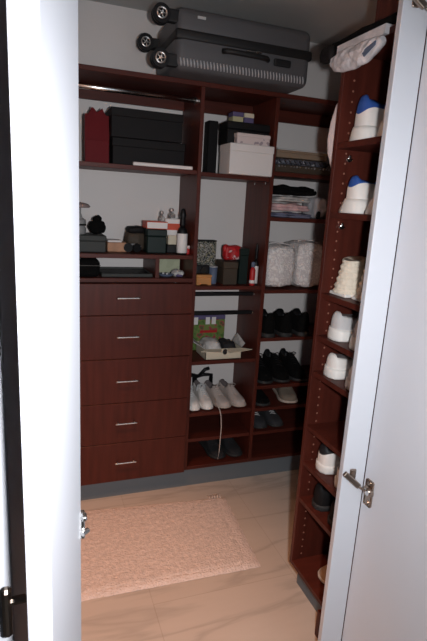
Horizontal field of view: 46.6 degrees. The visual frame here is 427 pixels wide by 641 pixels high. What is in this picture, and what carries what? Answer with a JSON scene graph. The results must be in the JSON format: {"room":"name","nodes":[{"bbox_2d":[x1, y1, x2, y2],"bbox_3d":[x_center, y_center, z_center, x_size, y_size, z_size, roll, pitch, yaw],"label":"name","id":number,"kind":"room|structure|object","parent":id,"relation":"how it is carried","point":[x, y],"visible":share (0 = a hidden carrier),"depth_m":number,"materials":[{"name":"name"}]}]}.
{"room":"walk-in closet","nodes":[
{"label":"walk-in closet","id":0,"kind":"room"},
{"bbox_2d":[0,0,89,640],"bbox_3d":[-0.240,0.264,0.659,0.111,2.142,0.220,3,13,-2],"label":"door","id":1,"kind":"structure","parent":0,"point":[42,519],"depth_m":0.55,"materials":[{"name":"white paint"}]},
{"bbox_2d":[78,0,340,385],"bbox_3d":[-0.174,-0.327,2.735,1.945,2.362,0.100,-2,14,-20],"label":"wall","id":2,"kind":"structure","parent":0,"point":[108,34],"depth_m":2.60,"materials":[{"name":"paint"}]},
{"bbox_2d":[78,87,205,485],"bbox_3d":[-0.528,-0.140,2.405,0.845,1.897,0.341,-2,14,-20],"label":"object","id":3,"kind":"object","parent":2,"relation":"attached to","point":[136,333],"visible":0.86,"depth_m":2.40,"materials":[{"name":"brown wood"}]},
{"bbox_2d":[79,258,100,276],"bbox_3d":[-0.660,-0.258,2.320,0.236,0.082,0.202,-2,14,-20],"label":"case","id":4,"kind":"object","parent":3,"relation":"on","point":[88,267],"visible":0.4,"depth_m":2.26,"materials":[{"name":"black fabric"}]},
{"bbox_2d":[79,232,105,251],"bbox_3d":[-0.666,-0.370,2.323,0.302,0.078,0.180,-2,14,-20],"label":"case","id":5,"kind":"object","parent":3,"relation":"on","point":[88,242],"visible":0.38,"depth_m":2.27,"materials":[{"name":"grey"}]},
{"bbox_2d":[79,219,85,234],"bbox_3d":[-0.626,-0.433,2.278,0.082,0.070,0.082,-2,14,-20],"label":"candle jar","id":6,"kind":"object","parent":5,"relation":"on","point":[82,222],"visible":0.41,"depth_m":2.26,"materials":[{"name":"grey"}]},
{"bbox_2d":[79,202,89,218],"bbox_3d":[-0.613,-0.503,2.265,0.100,0.073,0.100,-2,14,-20],"label":"ornament","id":7,"kind":"object","parent":6,"relation":"on","point":[81,204],"visible":0.52,"depth_m":2.24,"materials":[{"name":"grey"}]},
{"bbox_2d":[88,215,105,233],"bbox_3d":[-0.547,-0.452,2.334,0.084,0.089,0.063,-2,14,-20],"label":"pouch","id":8,"kind":"object","parent":5,"relation":"on","point":[96,226],"visible":1,"depth_m":2.31,"materials":[{"name":"black fabric"}]},
{"bbox_2d":[83,107,108,162],"bbox_3d":[-0.522,-0.818,2.205,0.106,0.230,0.092,-2,14,-20],"label":"gift bag","id":9,"kind":"object","parent":3,"relation":"on","point":[95,124],"visible":0.9,"depth_m":2.17,"materials":[{"name":"red paper"}]},
{"bbox_2d":[106,239,125,251],"bbox_3d":[-0.471,-0.363,2.397,0.094,0.054,0.100,-2,14,-20],"label":"box","id":10,"kind":"object","parent":3,"relation":"on","point":[112,245],"visible":0.8,"depth_m":2.35,"materials":[{"name":"cardboard"}]},
{"bbox_2d":[100,267,152,276],"bbox_3d":[-0.439,-0.239,2.430,0.240,0.020,0.208,-2,14,-20],"label":"tray","id":11,"kind":"object","parent":3,"relation":"on","point":[104,271],"visible":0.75,"depth_m":2.41,"materials":[{"name":"black plastic"}]},
{"bbox_2d":[124,243,141,251],"bbox_3d":[-0.391,-0.351,2.381,0.085,0.042,0.053,-2,14,-20],"label":"sunglasses","id":12,"kind":"object","parent":3,"relation":"on","point":[128,247],"visible":0.96,"depth_m":2.36,"materials":[{"name":"black plastic"}]},
{"bbox_2d":[124,225,143,250],"bbox_3d":[-0.393,-0.409,2.459,0.102,0.124,0.107,-2,14,-20],"label":"camera bag","id":13,"kind":"object","parent":3,"relation":"on","point":[133,234],"visible":0.75,"depth_m":2.41,"materials":[{"name":"brown fabric"}]},
{"bbox_2d":[79,250,192,259],"bbox_3d":[-0.530,-0.327,2.389,0.816,0.019,0.282,-2,14,-20],"label":"shelf","id":14,"kind":"object","parent":3,"relation":"attached to","point":[141,254],"depth_m":2.32,"materials":[{"name":"brown wood"}]},
{"bbox_2d":[78,82,197,104],"bbox_3d":[-0.461,-1.000,2.144,0.814,0.038,0.038,-2,14,-20],"label":"closet rod","id":15,"kind":"object","parent":3,"relation":"attached to","point":[81,85],"visible":0.57,"depth_m":2.18,"materials":[{"name":"silver metal"}]},
{"bbox_2d":[79,161,196,175],"bbox_3d":[-0.508,-0.711,2.298,0.816,0.019,0.282,-2,14,-20],"label":"shelf","id":16,"kind":"object","parent":3,"relation":"attached to","point":[82,164],"depth_m":2.25,"materials":[{"name":"brown wood"}]},
{"bbox_2d":[109,137,184,165],"bbox_3d":[-0.328,-0.779,2.342,0.332,0.112,0.240,-2,14,-20],"label":"storage box","id":17,"kind":"object","parent":3,"relation":"on","point":[126,151],"visible":0.7,"depth_m":2.23,"materials":[{"name":"black cardboard"}]},
{"bbox_2d":[105,106,183,143],"bbox_3d":[-0.331,-0.892,2.307,0.323,0.121,0.250,-2,14,-20],"label":"storage box","id":18,"kind":"object","parent":17,"relation":"on","point":[123,122],"visible":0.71,"depth_m":2.19,"materials":[{"name":"black cardboard"}]},
{"bbox_2d":[143,228,166,252],"bbox_3d":[-0.289,-0.392,2.429,0.100,0.116,0.110,-2,14,-20],"label":"box","id":19,"kind":"object","parent":3,"relation":"on","point":[154,239],"visible":0.84,"depth_m":2.38,"materials":[{"name":"black cardboard"}]},
{"bbox_2d":[142,220,167,228],"bbox_3d":[-0.283,-0.464,2.405,0.102,0.035,0.104,-2,14,-20],"label":"carton","id":20,"kind":"object","parent":19,"relation":"on","point":[148,224],"visible":0.99,"depth_m":2.36,"materials":[{"name":"red"}]},
{"bbox_2d":[133,162,192,169],"bbox_3d":[-0.228,-0.701,2.252,0.275,0.014,0.016,-2,14,-20],"label":"envelope","id":21,"kind":"object","parent":3,"relation":"on","point":[134,163],"visible":1,"depth_m":2.25,"materials":[{"name":"white paper"}]},
{"bbox_2d":[159,259,179,272],"bbox_3d":[-0.243,-0.289,2.546,0.144,0.087,0.008,-2,14,-20],"label":"picture card","id":22,"kind":"object","parent":3,"relation":"on","point":[165,265],"visible":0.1,"depth_m":2.55,"materials":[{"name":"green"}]},
{"bbox_2d":[166,235,176,252],"bbox_3d":[-0.208,-0.383,2.478,0.066,0.085,0.060,-2,14,-20],"label":"box","id":23,"kind":"object","parent":3,"relation":"on","point":[171,240],"visible":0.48,"depth_m":2.45,"materials":[{"name":"black"}]},
{"bbox_2d":[164,218,179,235],"bbox_3d":[-0.204,-0.464,2.458,0.087,0.080,0.061,-2,14,-20],"label":"packet","id":24,"kind":"object","parent":23,"relation":"on","point":[173,224],"visible":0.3,"depth_m":2.43,"materials":[{"name":"white cardboard"}]},
{"bbox_2d":[176,209,187,254],"bbox_3d":[-0.150,-0.428,2.394,0.052,0.218,0.052,-2,14,-20],"label":"bottle","id":25,"kind":"object","parent":3,"relation":"on","point":[181,247],"visible":1,"depth_m":2.38,"materials":[{"name":"black"}]},
{"bbox_2d":[78,63,337,116],"bbox_3d":[-0.061,-1.089,2.357,1.738,0.020,0.298,-2,14,-20],"label":"board","id":26,"kind":"object","parent":3,"relation":"on","point":[90,74],"visible":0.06,"depth_m":2.29,"materials":[{"name":"brown wood"}]},
{"bbox_2d":[136,2,311,93],"bbox_3d":[0.043,-1.186,2.235,0.719,0.238,0.402,-2,14,-20],"label":"suitcase","id":27,"kind":"object","parent":26,"relation":"on","point":[197,45],"visible":0.99,"depth_m":2.09,"materials":[{"name":"grey plastic"}]},
{"bbox_2d":[187,97,279,469],"bbox_3d":[0.038,-0.161,2.634,0.374,1.897,0.294,-2,14,-20],"label":"shelf unit","id":28,"kind":"object","parent":2,"relation":"attached to","point":[237,422],"visible":0.65,"depth_m":2.65,"materials":[{"name":"brown wood"}]},
{"bbox_2d":[190,385,199,410],"bbox_3d":[-0.132,0.404,2.713,0.076,0.106,0.248,-2,14,-20],"label":"sneaker","id":29,"kind":"object","parent":28,"relation":"on","point":[194,403],"visible":0.31,"depth_m":2.63,"materials":[{"name":"white leather"}]},
{"bbox_2d":[191,366,212,384],"bbox_3d":[-0.106,0.344,2.855,0.222,0.161,0.044,-2,14,-20],"label":"sandal","id":30,"kind":"object","parent":28,"relation":"on","point":[202,373],"visible":0.33,"depth_m":2.85,"materials":[{"name":"black leather"}]},
{"bbox_2d":[193,380,212,409],"bbox_3d":[-0.063,0.402,2.738,0.076,0.106,0.248,-2,14,-20],"label":"sneaker","id":31,"kind":"object","parent":28,"relation":"on","point":[205,402],"visible":0.91,"depth_m":2.69,"materials":[{"name":"grey fabric"}]},
{"bbox_2d":[196,274,211,284],"bbox_3d":[-0.056,-0.208,2.501,0.080,0.052,0.062,-2,14,-20],"label":"box","id":32,"kind":"object","parent":28,"relation":"on","point":[200,278],"visible":0.75,"depth_m":2.47,"materials":[{"name":"brown wood"}]},
{"bbox_2d":[196,264,209,273],"bbox_3d":[-0.056,-0.257,2.494,0.072,0.044,0.050,-2,14,-20],"label":"compact camera","id":33,"kind":"object","parent":32,"relation":"on","point":[201,269],"visible":0.77,"depth_m":2.48,"materials":[{"name":"black plastic"}]},
{"bbox_2d":[197,239,216,265],"bbox_3d":[-0.051,-0.321,2.631,0.120,0.212,0.047,-2,14,-20],"label":"box","id":34,"kind":"object","parent":28,"relation":"on","point":[206,253],"visible":0.46,"depth_m":2.60,"materials":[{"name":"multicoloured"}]},
{"bbox_2d":[193,315,225,349],"bbox_3d":[-0.040,0.059,2.761,0.192,0.196,0.075,-2,14,-20],"label":"gift box","id":35,"kind":"object","parent":28,"relation":"on","point":[213,326],"visible":0.68,"depth_m":2.72,"materials":[{"name":"green"}]},
{"bbox_2d":[202,120,217,172],"bbox_3d":[-0.017,-0.880,2.544,0.052,0.262,0.076,-2,14,-20],"label":"ring binder","id":36,"kind":"object","parent":28,"relation":"on","point":[211,127],"visible":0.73,"depth_m":2.51,"materials":[{"name":"black plastic"}]},
{"bbox_2d":[198,439,225,458],"bbox_3d":[-0.011,0.697,2.838,0.099,0.091,0.258,-3,15,-25],"label":"shoe","id":37,"kind":"object","parent":28,"relation":"on","point":[211,447],"visible":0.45,"depth_m":2.78,"materials":[{"name":"black leather"}]},
{"bbox_2d":[209,266,217,283],"bbox_3d":[-0.003,-0.233,2.537,0.045,0.090,0.045,-2,14,-20],"label":"glass tumbler","id":38,"kind":"object","parent":28,"relation":"on","point":[213,269],"visible":0.8,"depth_m":2.52,"materials":[{"name":"blue glass"}]},
{"bbox_2d":[204,380,230,407],"bbox_3d":[0.016,0.404,2.767,0.088,0.098,0.253,-4,15,-29],"label":"shoe","id":39,"kind":"object","parent":28,"relation":"on","point":[213,391],"visible":0.84,"depth_m":2.73,"materials":[{"name":"beige fabric"}]},
{"bbox_2d":[193,333,251,359],"bbox_3d":[0.030,0.139,2.636,0.312,0.105,0.205,-2,14,-20],"label":"carton","id":40,"kind":"object","parent":28,"relation":"on","point":[208,348],"visible":1,"depth_m":2.60,"materials":[{"name":"beige cardboard"}]},
{"bbox_2d":[194,310,253,314],"bbox_3d":[0.047,-0.041,2.592,0.354,0.020,0.028,-2,14,-20],"label":"rail","id":41,"kind":"object","parent":28,"relation":"attached to","point":[222,312],"visible":0.84,"depth_m":2.59,"materials":[{"name":"black metal"}]},
{"bbox_2d":[195,291,255,295],"bbox_3d":[0.053,-0.138,2.569,0.354,0.020,0.028,-2,14,-20],"label":"rail","id":42,"kind":"object","parent":28,"relation":"attached to","point":[250,293],"visible":0.84,"depth_m":2.56,"materials":[{"name":"black metal"}]},
{"bbox_2d":[216,259,237,284],"bbox_3d":[0.068,-0.253,2.579,0.080,0.118,0.120,-2,14,-20],"label":"box","id":43,"kind":"object","parent":28,"relation":"on","point":[227,269],"visible":0.9,"depth_m":2.53,"materials":[{"name":"brown cardboard"}]},
{"bbox_2d":[222,244,240,259],"bbox_3d":[0.093,-0.352,2.563,0.104,0.083,0.062,-2,14,-20],"label":"pouch","id":44,"kind":"object","parent":43,"relation":"on","point":[229,252],"visible":0.94,"depth_m":2.54,"materials":[{"name":"red fabric"}]},
{"bbox_2d":[216,437,241,456],"bbox_3d":[0.085,0.694,2.873,0.099,0.091,0.258,-3,15,-25],"label":"shoe","id":45,"kind":"object","parent":28,"relation":"on","point":[230,446],"visible":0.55,"depth_m":2.81,"materials":[{"name":"black leather"}]},
{"bbox_2d":[218,379,245,406],"bbox_3d":[0.101,0.402,2.797,0.088,0.098,0.253,-4,15,-29],"label":"shoe","id":46,"kind":"object","parent":28,"relation":"on","point":[235,399],"visible":0.88,"depth_m":2.76,"materials":[{"name":"beige fabric"}]},
{"bbox_2d":[234,247,249,283],"bbox_3d":[0.136,-0.292,2.614,0.051,0.184,0.125,-2,14,-20],"label":"case","id":47,"kind":"object","parent":28,"relation":"on","point":[242,270],"visible":0.67,"depth_m":2.56,"materials":[{"name":"black leather"}]},
{"bbox_2d":[219,142,273,176],"bbox_3d":[0.158,-0.775,2.410,0.227,0.138,0.145,-2,14,-20],"label":"box","id":48,"kind":"object","parent":28,"relation":"on","point":[235,158],"visible":0.89,"depth_m":2.35,"materials":[{"name":"white cardboard"}]},
{"bbox_2d":[219,120,269,144],"bbox_3d":[0.149,-0.902,2.422,0.222,0.102,0.118,-2,14,-20],"label":"box","id":49,"kind":"object","parent":48,"relation":"on","point":[227,129],"visible":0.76,"depth_m":2.36,"materials":[{"name":"black cardboard"}]},
{"bbox_2d":[228,111,243,121],"bbox_3d":[0.107,-0.970,2.377,0.055,0.044,0.062,-2,14,-20],"label":"carton","id":50,"kind":"object","parent":49,"relation":"on","point":[233,116],"visible":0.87,"depth_m":2.35,"materials":[{"name":"beige"}]},
{"bbox_2d":[243,113,253,122],"bbox_3d":[0.160,-0.972,2.396,0.050,0.044,0.062,-2,14,-20],"label":"carton","id":51,"kind":"object","parent":49,"relation":"on","point":[248,118],"visible":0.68,"depth_m":2.37,"materials":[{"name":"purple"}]},
{"bbox_2d":[234,132,270,145],"bbox_3d":[0.184,-0.857,2.357,0.172,0.048,0.043,-2,14,-20],"label":"printed box","id":52,"kind":"object","parent":48,"relation":"on","point":[243,138],"visible":0.88,"depth_m":2.34,"materials":[{"name":"white cardboard"}]},
{"bbox_2d":[249,262,255,285],"bbox_3d":[0.200,-0.240,2.546,0.030,0.122,0.030,-2,14,-20],"label":"bottle","id":53,"kind":"object","parent":28,"relation":"on","point":[252,270],"visible":1,"depth_m":2.54,"materials":[{"name":"red plastic"}]},
{"bbox_2d":[254,243,258,284],"bbox_3d":[0.219,-0.291,2.565,0.028,0.214,0.028,-2,14,-20],"label":"spray bottle","id":54,"kind":"object","parent":28,"relation":"on","point":[257,245],"visible":0.75,"depth_m":2.55,"materials":[{"name":"black"}]},
{"bbox_2d":[251,110,331,460],"bbox_3d":[0.458,-0.172,2.785,0.518,1.897,0.294,-2,14,-20],"label":"corner shelf unit","id":55,"kind":"object","parent":2,"relation":"attached to","point":[270,442],"visible":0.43,"depth_m":2.80,"materials":[{"name":"brown wood"}]},
{"bbox_2d":[254,411,266,428],"bbox_3d":[0.231,0.539,2.887,0.099,0.096,0.258,-2,14,-22],"label":"shoe","id":56,"kind":"object","parent":55,"relation":"on","point":[259,421],"visible":0.32,"depth_m":2.80,"materials":[{"name":"black fabric"}]},
{"bbox_2d":[256,389,269,405],"bbox_3d":[0.242,0.411,2.853,0.104,0.080,0.268,-2,14,-20],"label":"shoe","id":57,"kind":"object","parent":55,"relation":"on","point":[262,399],"visible":0.3,"depth_m":2.76,"materials":[{"name":"black fabric"}]},
{"bbox_2d":[257,353,272,383],"bbox_3d":[0.256,0.256,2.818,0.104,0.139,0.268,-2,14,-20],"label":"shoe","id":58,"kind":"object","parent":55,"relation":"on","point":[264,375],"visible":0.44,"depth_m":2.73,"materials":[{"name":"black fabric"}]},
{"bbox_2d":[261,309,274,337],"bbox_3d":[0.261,-0.004,2.753,0.104,0.135,0.268,-2,14,-20],"label":"sneaker","id":59,"kind":"object","parent":55,"relation":"on","point":[268,321],"visible":0.58,"depth_m":2.64,"materials":[{"name":"black fabric"}]},
{"bbox_2d":[259,410,282,426],"bbox_3d":[0.327,0.536,2.921,0.099,0.096,0.258,-2,14,-22],"label":"shoe","id":60,"kind":"object","parent":55,"relation":"on","point":[271,417],"visible":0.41,"depth_m":2.85,"materials":[{"name":"grey"}]},
{"bbox_2d":[262,349,289,382],"bbox_3d":[0.355,0.254,2.854,0.104,0.139,0.268,-2,14,-20],"label":"shoe","id":61,"kind":"object","parent":55,"relation":"on","point":[279,373],"visible":0.88,"depth_m":2.80,"materials":[{"name":"black fabric"}]},
{"bbox_2d":[265,242,294,286],"bbox_3d":[0.318,-0.305,2.675,0.176,0.242,0.250,-2,14,-20],"label":"blanket","id":62,"kind":"object","parent":55,"relation":"on","point":[281,257],"visible":0.69,"depth_m":2.57,"materials":[{"name":"white fabric"}]},
{"bbox_2d":[273,308,291,336],"bbox_3d":[0.360,-0.007,2.789,0.104,0.135,0.268,-2,14,-20],"label":"sneaker","id":63,"kind":"object","parent":55,"relation":"on","point":[283,322],"visible":0.76,"depth_m":2.68,"materials":[{"name":"black fabric"}]},
{"bbox_2d":[272,387,297,402],"bbox_3d":[0.418,0.392,2.913,0.115,0.110,0.258,1,13,-10],"label":"shoe","id":64,"kind":"object","parent":55,"relation":"on","point":[284,394],"visible":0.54,"depth_m":2.83,"materials":[{"name":"brown fabric"}]},
{"bbox_2d":[271,212,311,218],"bbox_3d":[0.385,-0.565,2.639,0.255,0.031,0.203,-2,14,-20],"label":"folded garment","id":65,"kind":"object","parent":55,"relation":"on","point":[273,214],"visible":0.78,"depth_m":2.56,"materials":[{"name":"blue fabric"}]},
{"bbox_2d":[271,203,309,211],"bbox_3d":[0.379,-0.603,2.626,0.238,0.044,0.209,-2,14,-20],"label":"folded garment","id":66,"kind":"object","parent":65,"relation":"on","point":[295,207],"visible":0.85,"depth_m":2.53,"materials":[{"name":"pink fabric"}]},
{"bbox_2d":[272,195,309,202],"bbox_3d":[0.380,-0.640,2.613,0.208,0.036,0.206,-2,14,-20],"label":"folded garment","id":67,"kind":"object","parent":66,"relation":"on","point":[287,199],"visible":0.85,"depth_m":2.54,"materials":[{"name":"grey fabric"}]},
{"bbox_2d":[273,184,316,195],"bbox_3d":[0.398,-0.687,2.613,0.263,0.053,0.207,-2,14,-20],"label":"folded garment","id":68,"kind":"object","parent":67,"relation":"on","point":[282,189],"visible":0.83,"depth_m":2.52,"materials":[{"name":"black fabric"}]},
{"bbox_2d":[278,348,306,380],"bbox_3d":[0.455,0.251,2.890,0.104,0.139,0.268,-2,14,-20],"label":"shoe","id":69,"kind":"object","parent":55,"relation":"on","point":[290,362],"visible":0.87,"depth_m":2.84,"materials":[{"name":"black fabric"}]},
{"bbox_2d":[290,308,308,336],"bbox_3d":[0.459,-0.009,2.824,0.104,0.135,0.268,-2,14,-20],"label":"sneaker","id":70,"kind":"object","parent":55,"relation":"on","point":[300,322],"visible":0.71,"depth_m":2.72,"materials":[{"name":"black fabric"}]},
{"bbox_2d":[284,239,321,286],"bbox_3d":[0.482,-0.319,2.731,0.164,0.262,0.247,-2,14,-20],"label":"blanket","id":71,"kind":"object","parent":55,"relation":"on","point":[308,254],"visible":0.73,"depth_m":2.63,"materials":[{"name":"white fabric"}]},
{"bbox_2d":[275,164,330,175],"bbox_3d":[0.422,-0.784,2.603,0.320,0.038,0.226,-2,14,-20],"label":"case","id":72,"kind":"object","parent":55,"relation":"on","point":[278,167],"visible":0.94,"depth_m":2.50,"materials":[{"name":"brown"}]},
{"bbox_2d":[275,158,330,167],"bbox_3d":[0.424,-0.818,2.594,0.310,0.032,0.231,-2,14,-20],"label":"sequin shawl","id":73,"kind":"object","parent":72,"relation":"on","point":[277,161],"visible":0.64,"depth_m":2.50,"materials":[{"name":"grey fabric"}]},
{"bbox_2d":[276,148,327,161],"bbox_3d":[0.415,-0.859,2.595,0.295,0.042,0.220,-2,14,-20],"label":"box","id":74,"kind":"object","parent":73,"relation":"on","point":[282,153],"visible":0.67,"depth_m":2.50,"materials":[{"name":"brown cardboard"}]},
{"bbox_2d":[302,197,326,218],"bbox_3d":[0.545,-0.608,2.678,0.077,0.114,0.197,-1,14,-16],"label":"shirt","id":75,"kind":"object","parent":55,"relation":"on","point":[317,206],"visible":0.84,"depth_m":2.62,"materials":[{"name":"grey fabric"}]},
{"bbox_2d":[81,469,341,640],"bbox_3d":[0.202,1.347,1.013,3.400,0.060,4.280,-2,14,-20],"label":"floor","id":76,"kind":"structure","parent":0,"point":[266,602],"depth_m":1.95,"materials":[{"name":"stone"}]},
{"bbox_2d":[81,494,260,601],"bbox_3d":[-0.360,0.987,2.235,1.051,0.016,0.615,-2,14,-20],"label":"bath rug","id":77,"kind":"object","parent":76,"relation":"on","point":[135,548],"visible":0.69,"depth_m":2.19,"materials":[{"name":"beige fabric"}]},
{"bbox_2d":[81,455,300,500],"bbox_3d":[-0.137,0.845,2.699,1.708,0.106,0.015,-2,14,-20],"label":"baseboard","id":78,"kind":"structure","parent":76,"relation":"on","point":[260,467],"depth_m":2.70,"materials":[{"name":"grey paint"}]},
{"bbox_2d":[297,574,321,611],"bbox_3d":[0.390,1.055,1.936,0.015,0.106,0.224,-2,14,-20],"label":"baseboard","id":79,"kind":"structure","parent":76,"relation":"on","point":[300,582],"depth_m":1.96,"materials":[{"name":"grey paint"}]},
{"bbox_2d":[289,25,426,637],"bbox_3d":[0.722,0.132,1.794,0.712,2.004,0.497,-2,14,-20],"label":"tower","id":80,"kind":"object","parent":76,"relation":"on","point":[345,234],"visible":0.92,"depth_m":1.74,"materials":[{"name":"brown wood"}]},
{"bbox_2d":[312,483,335,511],"bbox_3d":[0.519,0.647,1.903,0.298,0.105,0.104,-2,14,-20],"label":"shoe","id":81,"kind":"object","parent":80,"relation":"on","point":[322,500],"visible":0.28,"depth_m":1.84,"materials":[{"name":"black leather"}]},
{"bbox_2d":[299,495,353,558],"bbox_3d":[0.712,0.727,1.885,0.682,0.019,0.353,-2,14,-20],"label":"shelf","id":82,"kind":"object","parent":80,"relation":"attached to","point":[305,500],"depth_m":1.83,"materials":[{"name":"brown wood"}]},
{"bbox_2d":[316,443,340,474],"bbox_3d":[0.528,0.491,1.866,0.298,0.118,0.115,-2,14,-20],"label":"sneaker","id":83,"kind":"object","parent":80,"relation":"on","point":[327,462],"visible":0.3,"depth_m":1.80,"materials":[{"name":"white leather"}]},
{"bbox_2d":[303,459,360,515],"bbox_3d":[0.721,0.577,1.850,0.682,0.019,0.353,-2,14,-20],"label":"shelf","id":84,"kind":"object","parent":80,"relation":"attached to","point":[327,481],"depth_m":1.79,"materials":[{"name":"brown wood"}]},
{"bbox_2d":[327,103,337,165],"bbox_3d":[0.533,-0.619,1.728,0.305,0.362,0.073,-2,14,-20],"label":"garment","id":85,"kind":"object","parent":80,"relation":"hanging from","point":[330,141],"visible":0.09,"depth_m":1.68,"materials":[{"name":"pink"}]},
{"bbox_2d":[318,565,351,583],"bbox_3d":[0.536,0.950,1.921,0.278,0.081,0.110,-2,14,-20],"label":"shoe","id":86,"kind":"object","parent":80,"relation":"on","point":[322,571],"visible":0.07,"depth_m":1.89,"materials":[{"name":"brown fabric"}]},
{"bbox_2d":[323,352,352,379],"bbox_3d":[0.542,0.147,1.797,0.300,0.095,0.120,-2,14,-20],"label":"sneaker","id":87,"kind":"object","parent":80,"relation":"on","point":[337,366],"visible":0.28,"depth_m":1.73,"materials":[{"name":"white leather"}]},
{"bbox_2d":[307,420,368,472],"bbox_3d":[0.729,0.431,1.815,0.682,0.019,0.353,-2,14,-20],"label":"shelf","id":88,"kind":"object","parent":80,"relation":"attached to","point":[330,432],"depth_m":1.81,"materials":[{"name":"brown wood"}]},
{"bbox_2d":[327,499,357,526],"bbox_3d":[0.555,0.672,1.802,0.298,0.105,0.104,-2,14,-20],"label":"shoe","id":89,"kind":"object","parent":80,"relation":"on","point":[331,514],"visible":0.09,"depth_m":1.76,"materials":[{"name":"black"}]},
{"bbox_2d":[327,311,358,341],"bbox_3d":[0.550,0.008,1.764,0.300,0.110,0.118,-2,14,-20],"label":"sneaker","id":90,"kind":"object","parent":80,"relation":"on","point":[341,328],"visible":0.31,"depth_m":1.70,"materials":[{"name":"grey fabric"}]},
{"bbox_2d":[312,370,375,408],"bbox_3d":[0.741,0.225,1.767,0.682,0.019,0.353,-2,14,-20],"label":"shelf","id":91,"kind":"object","parent":80,"relation":"attached to","point":[338,385],"depth_m":1.71,"materials":[{"name":"brown wood"}]},
{"bbox_2d":[330,256,365,297],"bbox_3d":[0.534,-0.153,1.722,0.255,0.134,0.104,-2,14,-20],"label":"boot","id":92,"kind":"object","parent":80,"relation":"on","point":[348,279],"visible":0.4,"depth_m":1.67,"materials":[{"name":"beige fabric"}]},
{"bbox_2d":[316,334,380,365],"bbox_3d":[0.749,0.093,1.736,0.682,0.019,0.353,-2,14,-20],"label":"shelf","id":93,"kind":"object","parent":80,"relation":"attached to","point":[343,347],"depth_m":1.68,"materials":[{"name":"brown wood"}]},
{"bbox_2d":[321,293,387,311],"bbox_3d":[0.758,-0.056,1.701,0.682,0.019,0.353,-2,14,-20],"label":"shelf","id":94,"kind":"object","parent":80,"relation":"attached to","point":[350,303],"depth_m":1.64,"materials":[{"name":"brown wood"}]},
{"bbox_2d":[338,175,375,213],"bbox_3d":[0.574,-0.418,1.657,0.308,0.130,0.123,-2,14,-20],"label":"sneaker","id":95,"kind":"object","parent":80,"relation":"on","point":[360,193],"visible":0.3,"depth_m":1.59,"materials":[{"name":"white leather"}]},
{"bbox_2d":[320,11,397,63],"bbox_3d":[0.458,-0.841,1.489,0.089,0.067,0.421,-2,14,-20],"label":"bag","id":96,"kind":"object","parent":80,"relation":"on","point":[328,52],"visible":0.49,"depth_m":1.53,"materials":[{"name":"black fabric"}]},
{"bbox_2d":[345,365,376,389],"bbox_3d":[0.588,0.179,1.674,0.300,0.095,0.120,-2,14,-20],"label":"sneaker","id":97,"kind":"object","parent":80,"relation":"on","point":[348,378],"visible":0.05,"depth_m":1.64,"materials":[{"name":"brown"}]},
{"bbox_2d":[330,23,393,71],"bbox_3d":[0.447,-0.804,1.496,0.085,0.094,0.254,-2,14,-20],"label":"plastic bag","id":98,"kind":"object","parent":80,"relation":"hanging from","point":[356,52],"visible":0.99,"depth_m":1.45,"materials":[{"name":"white"}]},
{"bbox_2d":[330,212,399,223],"bbox_3d":[0.773,-0.325,1.637,0.682,0.019,0.353,-2,14,-20],"label":"shelf","id":99,"kind":"object","parent":80,"relation":"attached to","point":[335,217],"depth_m":1.64,"materials":[{"name":"brown wood"}]},
{"bbox_2d":[349,321,383,351],"bbox_3d":[0.594,0.039,1.645,0.300,0.110,0.118,-2,14,-20],"label":"sneaker","id":100,"kind":"object","parent":80,"relation":"on","point":[352,342],"visible":0.06,"depth_m":1.60,"materials":[{"name":"beige fabric"}]},
{"bbox_2d":[349,94,384,140],"bbox_3d":[0.589,-0.644,1.604,0.303,0.150,0.123,-2,14,-20],"label":"sneaker","id":101,"kind":"object","parent":80,"relation":"on","point":[369,113],"visible":0.31,"depth_m":1.54,"materials":[{"name":"white leather"}]},
{"bbox_2d":[351,264,391,301],"bbox_3d":[0.584,-0.128,1.627,0.255,0.134,0.104,-2,14,-20],"label":"boot","id":102,"kind":"object","parent":80,"relation":"on","point":[357,297],"visible":0.09,"depth_m":1.60,"materials":[{"name":"beige"}]},
{"bbox_2d":[337,136,411,153],"bbox_3d":[0.786,-0.541,1.586,0.682,0.019,0.353,-2,14,-20],"label":"shelf","id":103,"kind":"object","parent":80,"relation":"attached to","point":[372,145],"depth_m":1.58,"materials":[{"name":"brown wood"}]},
{"bbox_2d":[364,185,404,214],"bbox_3d":[0.621,-0.385,1.527,0.308,0.130,0.123,-2,14,-20],"label":"sneaker","id":104,"kind":"object","parent":80,"relation":"on","point":[369,208],"visible":0.02,"depth_m":1.50,"materials":[{"name":"beige fabric"}]},
{"bbox_2d":[375,0,398,21],"bbox_3d":[0.854,-0.997,1.460,0.632,0.355,0.329,-2,14,-20],"label":"upper cabinet","id":105,"kind":"object","parent":80,"relation":"on","point":[385,8],"visible":0.02,"depth_m":1.48,"materials":[{"name":"brown wood"}]},
{"bbox_2d":[318,0,426,640],"bbox_3d":[0.530,0.189,1.166,0.112,2.142,0.563,-2,14,-20],"label":"door","id":106,"kind":"structure","parent":76,"relation":"on","point":[387,600],"depth_m":1.33,"materials":[{"name":"white paint"}]},
{"bbox_2d":[90,0,376,44],"bbox_3d":[0.294,-1.234,1.369,1.945,0.080,2.480,-2,14,-20],"label":"ceiling","id":107,"kind":"structure","parent":0,"point":[327,22],"depth_m":2.25,"materials":[{"name":"grey paint"}]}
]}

